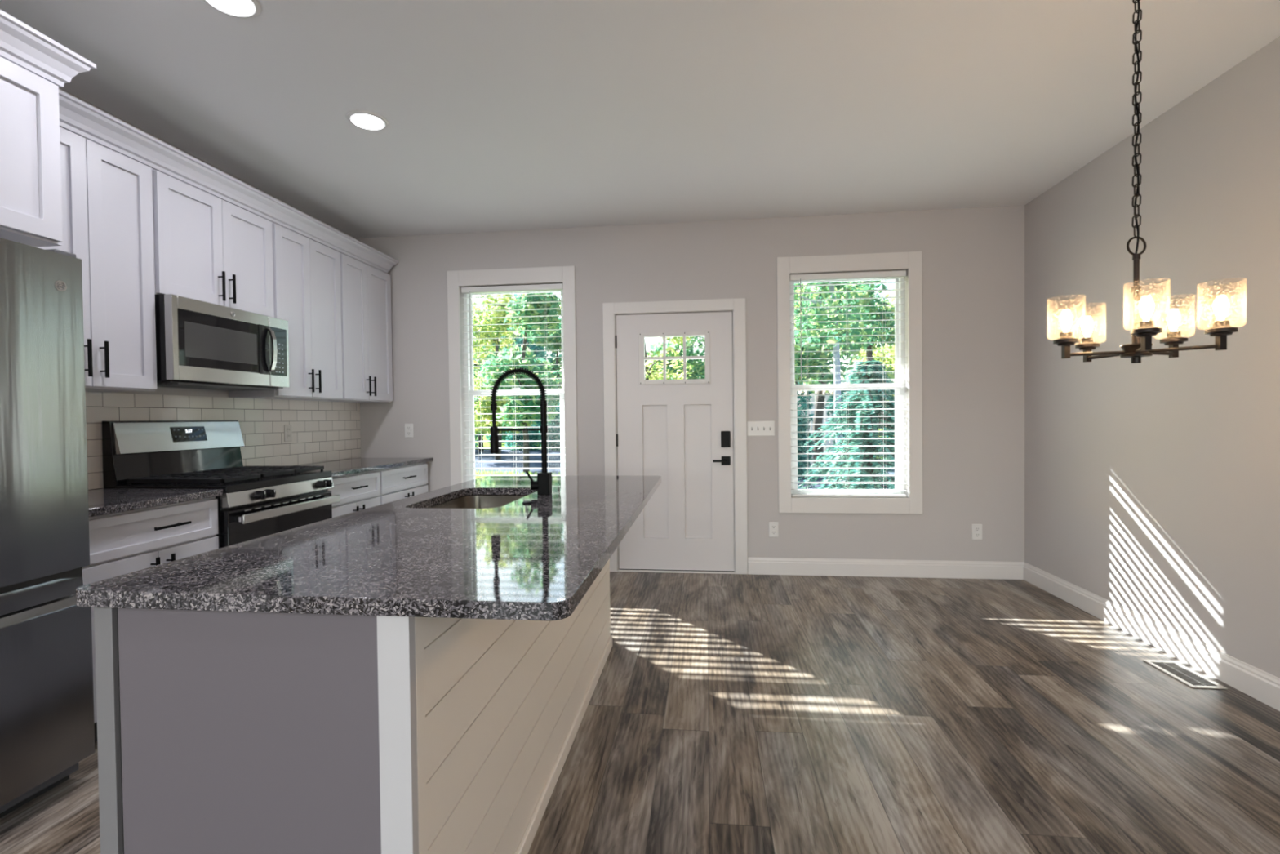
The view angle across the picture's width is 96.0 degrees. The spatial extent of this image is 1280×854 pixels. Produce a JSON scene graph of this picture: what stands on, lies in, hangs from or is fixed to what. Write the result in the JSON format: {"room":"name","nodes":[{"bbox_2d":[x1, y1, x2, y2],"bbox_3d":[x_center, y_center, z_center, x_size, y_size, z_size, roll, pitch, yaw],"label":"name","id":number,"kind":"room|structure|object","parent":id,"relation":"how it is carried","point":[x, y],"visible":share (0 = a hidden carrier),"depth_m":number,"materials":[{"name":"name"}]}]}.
{"room":"kitchen","nodes":[
{"label":"kitchen","id":0,"kind":"room"},
{"bbox_2d":[58,87,355,489],"bbox_3d":[-2.926,-0.121,0.499,0.150,2.743,9.031,-1,1,7],"label":"wall","id":1,"kind":"structure","parent":0,"point":[161,390],"depth_m":3.22,"materials":[{"name":"paint"}]},
{"bbox_2d":[0,56,62,247],"bbox_3d":[-2.399,-0.918,1.577,0.666,0.564,1.022,-1,1,7],"label":"upper cabinet","id":2,"kind":"object","parent":1,"relation":"attached to","point":[31,198],"visible":1,"depth_m":1.95,"materials":[{"name":"grey paint"}]},
{"bbox_2d":[36,126,157,392],"bbox_3d":[-2.454,-0.688,2.417,0.360,1.052,0.625,-1,1,7],"label":"upper cabinet","id":3,"kind":"object","parent":1,"relation":"attached to","point":[107,195],"visible":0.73,"depth_m":2.52,"materials":[{"name":"grey paint"}]},
{"bbox_2d":[151,168,274,317],"bbox_3d":[-2.378,-0.929,3.100,0.360,0.594,0.757,-1,1,7],"label":"upper cabinet","id":4,"kind":"object","parent":1,"relation":"attached to","point":[209,248],"visible":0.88,"depth_m":3.01,"materials":[{"name":"grey paint"}]},
{"bbox_2d":[155,293,289,391],"bbox_3d":[-2.326,-0.422,3.105,0.435,0.420,0.760,-1,1,7],"label":"microwave","id":5,"kind":"object","parent":4,"relation":"attached to","point":[200,344],"visible":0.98,"depth_m":2.97,"materials":[{"name":"silver metal"}]},
{"bbox_2d":[84,391,360,489],"bbox_3d":[-2.504,0.052,3.474,0.010,0.460,2.730,-1,1,7],"label":"backsplash","id":6,"kind":"structure","parent":1,"relation":"attached to","point":[322,431],"depth_m":3.73,"materials":[{"name":"tile"}]},
{"bbox_2d":[284,424,292,441],"bbox_3d":[-2.436,0.042,3.989,0.008,0.116,0.072,-1,1,7],"label":"wall outlet","id":7,"kind":"object","parent":6,"relation":"attached to","point":[287,428],"visible":1,"depth_m":3.98,"materials":[{"name":"white plastic"}]},
{"bbox_2d":[286,427,290,438],"bbox_3d":[-2.433,0.042,3.989,0.002,0.077,0.033,-1,1,7],"label":"receptacle","id":8,"kind":"object","parent":7,"relation":"attached to","point":[288,429],"depth_m":3.99,"materials":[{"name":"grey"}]},
{"bbox_2d":[228,221,342,400],"bbox_3d":[-2.296,-0.713,3.797,0.360,1.052,0.637,-1,1,7],"label":"upper cabinet","id":9,"kind":"object","parent":1,"relation":"attached to","point":[307,289],"visible":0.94,"depth_m":3.74,"materials":[{"name":"grey paint"}]},
{"bbox_2d":[304,253,392,402],"bbox_3d":[-2.223,-0.724,4.443,0.360,1.052,0.662,-1,1,7],"label":"upper cabinet","id":10,"kind":"object","parent":1,"relation":"attached to","point":[366,290],"visible":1,"depth_m":4.37,"materials":[{"name":"grey paint"}]},
{"bbox_2d":[0,9,399,273],"bbox_3d":[-2.241,-1.281,2.917,0.680,0.112,3.732,-1,1,7],"label":"crown molding","id":11,"kind":"structure","parent":10,"relation":"attached to","point":[77,117],"depth_m":2.62,"materials":[{"name":"white paint"}]},
{"bbox_2d":[475,473,511,478],"bbox_3d":[-12.854,1.527,14.198,31.200,0.030,11.769,-1,1,7],"label":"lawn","id":12,"kind":"structure","parent":0,"point":[475,473],"depth_m":16.60,"materials":[{"name":"green plant"}]},
{"bbox_2d":[475,466,560,479],"bbox_3d":[-3.078,1.333,14.495,4.187,0.130,8.560,-1,1,-20],"label":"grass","id":13,"kind":"structure","parent":12,"relation":"on","point":[495,473],"depth_m":16.52,"materials":[{"name":"green plant"}]},
{"bbox_2d":[0,0,1279,238],"bbox_3d":[-0.277,-1.592,0.170,5.516,0.150,9.031,-1,1,7],"label":"ceiling","id":14,"kind":"structure","parent":0,"point":[501,115],"depth_m":2.70,"materials":[{"name":"white paint"}]},
{"bbox_2d":[202,0,262,18],"bbox_3d":[-1.473,-1.529,2.066,0.196,0.012,0.196,-1,1,7],"label":"recessed light","id":15,"kind":"object","parent":14,"relation":"in","point":[243,9],"visible":1,"depth_m":2.10,"materials":[{"name":"white plastic"}]},
{"bbox_2d":[207,0,254,15],"bbox_3d":[-1.473,-1.529,2.066,0.152,0.010,0.152,-1,1,7],"label":"diffuser","id":16,"kind":"object","parent":15,"relation":"attached to","point":[229,7],"depth_m":2.09,"materials":[{"name":"white plastic"}]},
{"bbox_2d":[346,110,388,130],"bbox_3d":[-1.377,-1.545,2.913,0.196,0.012,0.196,-1,1,7],"label":"recessed light","id":17,"kind":"object","parent":14,"relation":"in","point":[363,119],"visible":1,"depth_m":2.89,"materials":[{"name":"white plastic"}]},
{"bbox_2d":[351,114,384,128],"bbox_3d":[-1.377,-1.544,2.913,0.152,0.010,0.152,-1,1,7],"label":"diffuser","id":18,"kind":"object","parent":17,"relation":"attached to","point":[361,121],"depth_m":2.90,"materials":[{"name":"white plastic"}]},
{"bbox_2d":[1053,0,1238,363],"bbox_3d":[1.535,-0.882,1.799,0.453,1.365,0.452,-1,1,7],"label":"chandelier","id":19,"kind":"object","parent":14,"relation":"hanging from","point":[1142,332],"visible":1,"depth_m":1.79,"materials":[{"name":"brown metal"}]},
{"bbox_2d":[0,571,1279,853],"bbox_3d":[-0.245,1.285,0.218,5.516,0.120,9.031,-1,1,7],"label":"floor","id":20,"kind":"structure","parent":0,"point":[725,713],"depth_m":2.18,"materials":[{"name":"wood"}]},
{"bbox_2d":[0,237,94,817],"bbox_3d":[-2.305,0.325,1.559,0.776,1.800,0.922,-1,1,7],"label":"refrigerator","id":21,"kind":"object","parent":20,"relation":"on","point":[47,726],"visible":0.99,"depth_m":1.82,"materials":[{"name":"grey metal"}]},
{"bbox_2d":[82,496,218,742],"bbox_3d":[-2.289,0.770,2.424,0.662,0.882,0.623,-1,1,7],"label":"base cabinet","id":22,"kind":"object","parent":20,"relation":"on","point":[121,543],"visible":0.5,"depth_m":2.35,"materials":[{"name":"grey paint"}]},
{"bbox_2d":[88,488,222,517],"bbox_3d":[-2.297,0.313,2.411,0.638,0.031,0.632,-1,1,7],"label":"countertop","id":23,"kind":"structure","parent":22,"relation":"on","point":[102,501],"depth_m":2.44,"materials":[{"name":"stone"}]},
{"bbox_2d":[102,419,340,548],"bbox_3d":[-2.176,0.579,3.107,0.710,1.238,0.762,-1,1,7],"label":"gas range","id":24,"kind":"object","parent":20,"relation":"on","point":[255,502],"visible":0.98,"depth_m":2.97,"materials":[{"name":"silver metal"}]},
{"bbox_2d":[115,470,331,493],"bbox_3d":[-2.178,0.288,3.102,0.587,0.036,0.762,-1,1,7],"label":"cooktop","id":25,"kind":"object","parent":24,"relation":"in","point":[289,479],"depth_m":2.83,"materials":[{"name":"black metal"}]},
{"bbox_2d":[93,558,612,853],"bbox_3d":[-0.607,0.756,2.096,0.679,0.882,2.094,-1,1,7],"label":"kitchen island","id":26,"kind":"object","parent":20,"relation":"on","point":[219,731],"visible":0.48,"depth_m":1.07,"materials":[{"name":"grey"}]},
{"bbox_2d":[75,475,661,620],"bbox_3d":[-0.481,0.298,2.074,0.961,0.031,2.110,-1,1,7],"label":"island countertop","id":27,"kind":"structure","parent":26,"relation":"on","point":[538,560],"depth_m":1.27,"materials":[{"name":"stone"}]},
{"bbox_2d":[424,494,527,508],"bbox_3d":[-0.642,0.403,2.316,0.412,0.181,0.642,-1,1,7],"label":"sink","id":28,"kind":"object","parent":27,"relation":"in","point":[469,501],"visible":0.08,"depth_m":2.61,"materials":[{"name":"silver metal"}]},
{"bbox_2d":[489,367,551,494],"bbox_3d":[-0.496,0.016,2.365,0.254,0.524,0.064,-1,1,7],"label":"kitchen faucet","id":29,"kind":"object","parent":27,"relation":"on","point":[543,485],"visible":1,"depth_m":2.35,"materials":[{"name":"black metal"}]},
{"bbox_2d":[522,501,533,503],"bbox_3d":[-0.414,0.278,2.121,0.038,0.006,0.038,-1,1,7],"label":"cover","id":30,"kind":"object","parent":27,"relation":"on","point":[523,502],"visible":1,"depth_m":2.11,"materials":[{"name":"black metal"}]},
{"bbox_2d":[326,470,380,517],"bbox_3d":[-2.133,0.745,3.783,0.662,0.882,0.575,-1,1,7],"label":"base cabinet","id":31,"kind":"object","parent":20,"relation":"on","point":[362,491],"visible":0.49,"depth_m":3.75,"materials":[{"name":"grey paint"}]},
{"bbox_2d":[377,462,428,504],"bbox_3d":[-2.061,0.734,4.415,0.662,0.882,0.696,-1,1,7],"label":"base cabinet","id":32,"kind":"object","parent":20,"relation":"on","point":[400,482],"visible":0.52,"depth_m":4.33,"materials":[{"name":"grey paint"}]},
{"bbox_2d":[293,457,433,477],"bbox_3d":[-2.099,0.281,4.143,0.638,0.031,1.316,-1,1,7],"label":"countertop","id":33,"kind":"structure","parent":32,"relation":"on","point":[357,465],"depth_m":4.15,"materials":[{"name":"stone"}]},
{"bbox_2d":[1142,659,1227,688],"bbox_3d":[2.532,1.151,2.686,0.142,0.005,0.290,-1,1,7],"label":"floor vent","id":34,"kind":"object","parent":20,"relation":"in","point":[1187,676],"visible":1,"depth_m":2.67,"materials":[{"name":"silver metal"}]},
{"bbox_2d":[475,434,883,459],"bbox_3d":[-0.460,0.955,39.834,70.000,0.040,41.000,-1,1,7],"label":"lawn","id":35,"kind":"structure","parent":0,"point":[486,444],"depth_m":34.92,"materials":[{"name":"green plant"}]},
{"bbox_2d":[502,427,510,443],"bbox_3d":[-8.409,-0.325,36.829,2.202,2.861,2.488,-1,1,7],"label":"evergreen shrub","id":36,"kind":"object","parent":35,"relation":"on","point":[504,437],"visible":0.05,"depth_m":36.26,"materials":[{"name":"green plant"}]},
{"bbox_2d":[474,293,561,440],"bbox_3d":[-8.466,-4.272,42.121,7.551,10.935,7.588,-1,1,7],"label":"broadleaf tree","id":37,"kind":"object","parent":35,"relation":"on","point":[518,340],"visible":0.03,"depth_m":39.65,"materials":[{"name":"green plant"}]},
{"bbox_2d":[512,323,561,444],"bbox_3d":[-4.900,-2.702,34.073,5.349,7.825,4.907,-1,1,7],"label":"broadleaf tree","id":38,"kind":"object","parent":35,"relation":"on","point":[540,340],"visible":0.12,"depth_m":32.86,"materials":[{"name":"green plant"}]},
{"bbox_2d":[537,399,559,450],"bbox_3d":[-4.052,0.025,29.079,2.022,2.911,1.925,0,1,35],"label":"evergreen shrub","id":39,"kind":"object","parent":35,"relation":"on","point":[550,430],"visible":0.41,"depth_m":28.80,"materials":[{"name":"green plant"}]},
{"bbox_2d":[646,336,705,379],"bbox_3d":[2.242,-3.525,31.966,5.860,9.573,5.920,-1,1,7],"label":"broadleaf tree","id":40,"kind":"object","parent":35,"relation":"on","point":[699,368],"visible":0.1,"depth_m":30.60,"materials":[{"name":"green plant"}]},
{"bbox_2d":[794,283,832,442],"bbox_3d":[6.750,-2.626,24.782,3.891,7.544,3.676,-1,1,-25],"label":"broadleaf tree","id":41,"kind":"object","parent":35,"relation":"on","point":[796,305],"visible":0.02,"depth_m":24.05,"materials":[{"name":"green plant"}]},
{"bbox_2d":[795,283,869,422],"bbox_3d":[10.203,-4.317,32.323,6.064,10.589,5.532,-1,1,7],"label":"broadleaf tree","id":42,"kind":"object","parent":35,"relation":"on","point":[842,377],"visible":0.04,"depth_m":31.34,"materials":[{"name":"green plant"}]},
{"bbox_2d":[826,280,894,458],"bbox_3d":[8.139,-2.743,20.643,3.266,7.895,3.452,0,1,20],"label":"broadleaf tree","id":43,"kind":"object","parent":35,"relation":"on","point":[868,301],"visible":0.2,"depth_m":19.80,"materials":[{"name":"green plant"}]},
{"bbox_2d":[851,290,894,444],"bbox_3d":[11.221,-2.646,24.990,4.194,7.485,4.648,0,1,27],"label":"broadleaf tree","id":44,"kind":"object","parent":35,"relation":"on","point":[875,353],"visible":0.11,"depth_m":24.67,"materials":[{"name":"green plant"}]},
{"bbox_2d":[475,428,894,488],"bbox_3d":[5.401,0.929,47.056,120.000,0.300,85.319,-1,1,7],"label":"ground","id":45,"kind":"structure","parent":0,"point":[484,458],"depth_m":21.00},
{"bbox_2d":[472,314,507,452],"bbox_3d":[-8.018,-2.232,28.619,3.638,6.954,4.564,-1,1,7],"label":"broadleaf tree","id":46,"kind":"object","parent":45,"relation":"on","point":[489,356],"visible":0.09,"depth_m":28.21,"materials":[{"name":"green plant"}]},
{"bbox_2d":[472,293,534,459],"bbox_3d":[-6.019,-2.301,23.294,3.381,7.227,3.714,0,1,23],"label":"broadleaf tree","id":47,"kind":"object","parent":45,"relation":"on","point":[500,402],"visible":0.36,"depth_m":22.83,"materials":[{"name":"green plant"}]},
{"bbox_2d":[476,292,561,471],"bbox_3d":[-3.420,-1.803,17.557,2.963,6.359,2.585,0,1,33],"label":"broadleaf tree","id":48,"kind":"object","parent":45,"relation":"on","point":[525,406],"visible":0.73,"depth_m":17.07,"materials":[{"name":"green plant"}]},
{"bbox_2d":[504,417,541,450],"bbox_3d":[-6.010,0.335,30.132,2.107,2.409,2.097,-1,1,7],"label":"evergreen shrub","id":49,"kind":"object","parent":45,"relation":"on","point":[513,437],"visible":0.31,"depth_m":29.55,"materials":[{"name":"green plant"}]},
{"bbox_2d":[644,336,694,380],"bbox_3d":[0.254,-2.527,20.908,3.842,7.605,4.264,0,1,24],"label":"broadleaf tree","id":50,"kind":"object","parent":45,"relation":"on","point":[650,371],"visible":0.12,"depth_m":20.49,"materials":[{"name":"green plant"}]},
{"bbox_2d":[795,381,815,478],"bbox_3d":[3.963,0.200,15.178,1.389,2.842,1.412,-1,1,7],"label":"evergreen shrub","id":51,"kind":"object","parent":45,"relation":"on","point":[803,398],"visible":0.2,"depth_m":14.81,"materials":[{"name":"green plant"}]},
{"bbox_2d":[796,392,844,463],"bbox_3d":[5.933,0.044,19.491,2.250,2.380,0.070,-1,1,7],"label":"wooden fence","id":52,"kind":"object","parent":45,"relation":"on","point":[814,397],"visible":0.04,"depth_m":19.43,"materials":[{"name":"beige wood"}]},
{"bbox_2d":[794,280,874,481],"bbox_3d":[4.111,-2.703,13.146,2.969,8.153,3.095,-1,1,-34],"label":"broadleaf tree","id":53,"kind":"object","parent":45,"relation":"on","point":[837,287],"visible":0.21,"depth_m":12.97,"materials":[{"name":"green plant"}]},
{"bbox_2d":[794,280,884,471],"bbox_3d":[5.522,-2.621,16.731,3.086,7.822,2.825,-1,1,7],"label":"broadleaf tree","id":54,"kind":"object","parent":45,"relation":"on","point":[824,378],"visible":0.21,"depth_m":16.44,"materials":[{"name":"green plant"}]},
{"bbox_2d":[797,360,894,488],"bbox_3d":[3.419,0.207,8.957,3.097,2.468,3.134,-1,1,-20],"label":"conifer","id":55,"kind":"object","parent":45,"relation":"on","point":[872,375],"visible":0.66,"depth_m":8.72,"materials":[{"name":"green plant"}]},
{"bbox_2d":[823,380,875,470],"bbox_3d":[5.590,0.019,15.118,1.366,2.868,1.475,-1,1,7],"label":"evergreen shrub","id":56,"kind":"object","parent":45,"relation":"on","point":[842,392],"visible":0.03,"depth_m":15.22,"materials":[{"name":"green plant"}]},
{"bbox_2d":[881,395,894,447],"bbox_3d":[6.960,0.164,14.742,1.438,2.924,1.322,-1,1,7],"label":"evergreen shrub","id":57,"kind":"object","parent":45,"relation":"on","point":[885,428],"visible":0.02,"depth_m":14.94,"materials":[{"name":"green plant"}]},
{"bbox_2d":[355,205,1024,561],"bbox_3d":[0.244,-0.225,4.605,5.516,2.743,0.150,-1,1,7],"label":"wall","id":58,"kind":"structure","parent":0,"point":[973,259],"depth_m":4.43,"materials":[{"name":"paint"}]},
{"bbox_2d":[404,423,413,437],"bbox_3d":[-1.917,0.030,4.777,0.072,0.116,0.008,-1,1,7],"label":"wall outlet","id":59,"kind":"object","parent":58,"relation":"attached to","point":[408,427],"visible":1,"depth_m":4.77,"materials":[{"name":"white plastic"}]},
{"bbox_2d":[406,426,410,435],"bbox_3d":[-1.917,0.030,4.774,0.033,0.077,0.002,-1,1,7],"label":"receptacle","id":60,"kind":"object","parent":59,"relation":"attached to","point":[408,428],"depth_m":4.77,"materials":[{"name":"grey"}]},
{"bbox_2d":[447,265,577,485],"bbox_3d":[-1.035,-0.299,4.665,1.062,1.957,0.020,-1,1,7],"label":"trim","id":61,"kind":"structure","parent":58,"relation":"attached to","point":[566,275],"depth_m":4.64,"materials":[{"name":"white paint"}]},
{"bbox_2d":[463,290,565,480],"bbox_3d":[-1.022,-0.297,4.784,0.866,1.715,0.070,-1,1,7],"label":"window","id":62,"kind":"structure","parent":58,"relation":"in","point":[469,405],"depth_m":4.79,"materials":[{"name":"white plastic"}]},
{"bbox_2d":[461,283,565,475],"bbox_3d":[-1.031,-0.295,4.706,0.850,1.706,0.066,-1,1,7],"label":"window blind","id":63,"kind":"object","parent":62,"relation":"attached to","point":[539,287],"visible":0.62,"depth_m":4.70,"materials":[{"name":"white plastic"}]},
{"bbox_2d":[614,310,735,573],"bbox_3d":[0.276,0.120,4.572,0.938,2.052,0.180,-1,1,7],"label":"door","id":64,"kind":"structure","parent":58,"relation":"in","point":[682,432],"depth_m":4.55,"materials":[{"name":"white paint"}]},
{"bbox_2d":[602,297,747,573],"bbox_3d":[0.271,0.080,4.523,1.116,2.134,0.020,-1,1,7],"label":"trim","id":65,"kind":"structure","parent":58,"relation":"attached to","point":[609,310],"depth_m":4.47,"materials":[{"name":"white paint"}]},
{"bbox_2d":[746,421,774,435],"bbox_3d":[0.932,0.012,4.446,0.204,0.109,0.018,-1,1,7],"label":"switch plate","id":66,"kind":"object","parent":58,"relation":"attached to","point":[753,428],"visible":1,"depth_m":4.44,"materials":[{"name":"white plastic"}]},
{"bbox_2d":[768,521,778,537],"bbox_3d":[1.033,0.792,4.453,0.072,0.116,0.008,-1,1,7],"label":"wall outlet","id":67,"kind":"object","parent":58,"relation":"attached to","point":[773,526],"visible":1,"depth_m":4.45,"materials":[{"name":"white plastic"}]},
{"bbox_2d":[771,524,775,534],"bbox_3d":[1.033,0.792,4.450,0.033,0.077,0.002,-1,1,7],"label":"receptacle","id":68,"kind":"object","parent":67,"relation":"attached to","point":[773,526],"depth_m":4.45,"materials":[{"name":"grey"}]},
{"bbox_2d":[789,277,905,494],"bbox_3d":[1.596,-0.322,4.484,0.866,1.715,0.070,-1,1,7],"label":"window","id":69,"kind":"structure","parent":58,"relation":"in","point":[899,345],"depth_m":4.44,"materials":[{"name":"white plastic"}]},
{"bbox_2d":[789,270,906,497],"bbox_3d":[1.587,-0.319,4.406,0.850,1.706,0.066,-1,1,7],"label":"window blind","id":70,"kind":"object","parent":69,"relation":"attached to","point":[901,273],"visible":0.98,"depth_m":4.39,"materials":[{"name":"white plastic"}]},
{"bbox_2d":[776,251,922,513],"bbox_3d":[1.582,-0.323,4.365,1.056,1.957,0.020,-1,1,7],"label":"trim","id":71,"kind":"structure","parent":58,"relation":"attached to","point":[911,261],"depth_m":4.35,"materials":[{"name":"white paint"}]},
{"bbox_2d":[747,557,1025,579],"bbox_3d":[1.839,1.069,4.362,2.014,0.127,0.016,-1,1,7],"label":"baseboard","id":72,"kind":"structure","parent":58,"relation":"attached to","point":[759,566],"depth_m":4.35,"materials":[{"name":"white paint"}]},
{"bbox_2d":[972,524,982,539],"bbox_3d":[2.507,0.779,4.284,0.072,0.116,0.008,-1,1,7],"label":"wall outlet","id":73,"kind":"object","parent":58,"relation":"attached to","point":[976,528],"visible":1,"depth_m":4.28,"materials":[{"name":"white plastic"}]},
{"bbox_2d":[974,526,979,537],"bbox_3d":[2.507,0.779,4.281,0.033,0.077,0.002,-1,1,7],"label":"receptacle","id":74,"kind":"object","parent":73,"relation":"attached to","point":[976,528],"depth_m":4.28,"materials":[{"name":"grey plastic"}]},
{"bbox_2d":[1024,36,1279,678],"bbox_3d":[2.405,-0.171,-0.112,0.150,2.743,9.031,-1,1,7],"label":"wall","id":75,"kind":"structure","parent":0,"point":[1152,486],"depth_m":2.89,"materials":[{"name":"paint"}]},
{"bbox_2d":[1023,562,1279,711],"bbox_3d":[2.336,1.138,-0.088,0.016,0.127,8.715,-1,1,7],"label":"baseboard","id":76,"kind":"structure","parent":75,"relation":"attached to","point":[1260,685],"depth_m":2.91,"materials":[{"name":"white paint"}]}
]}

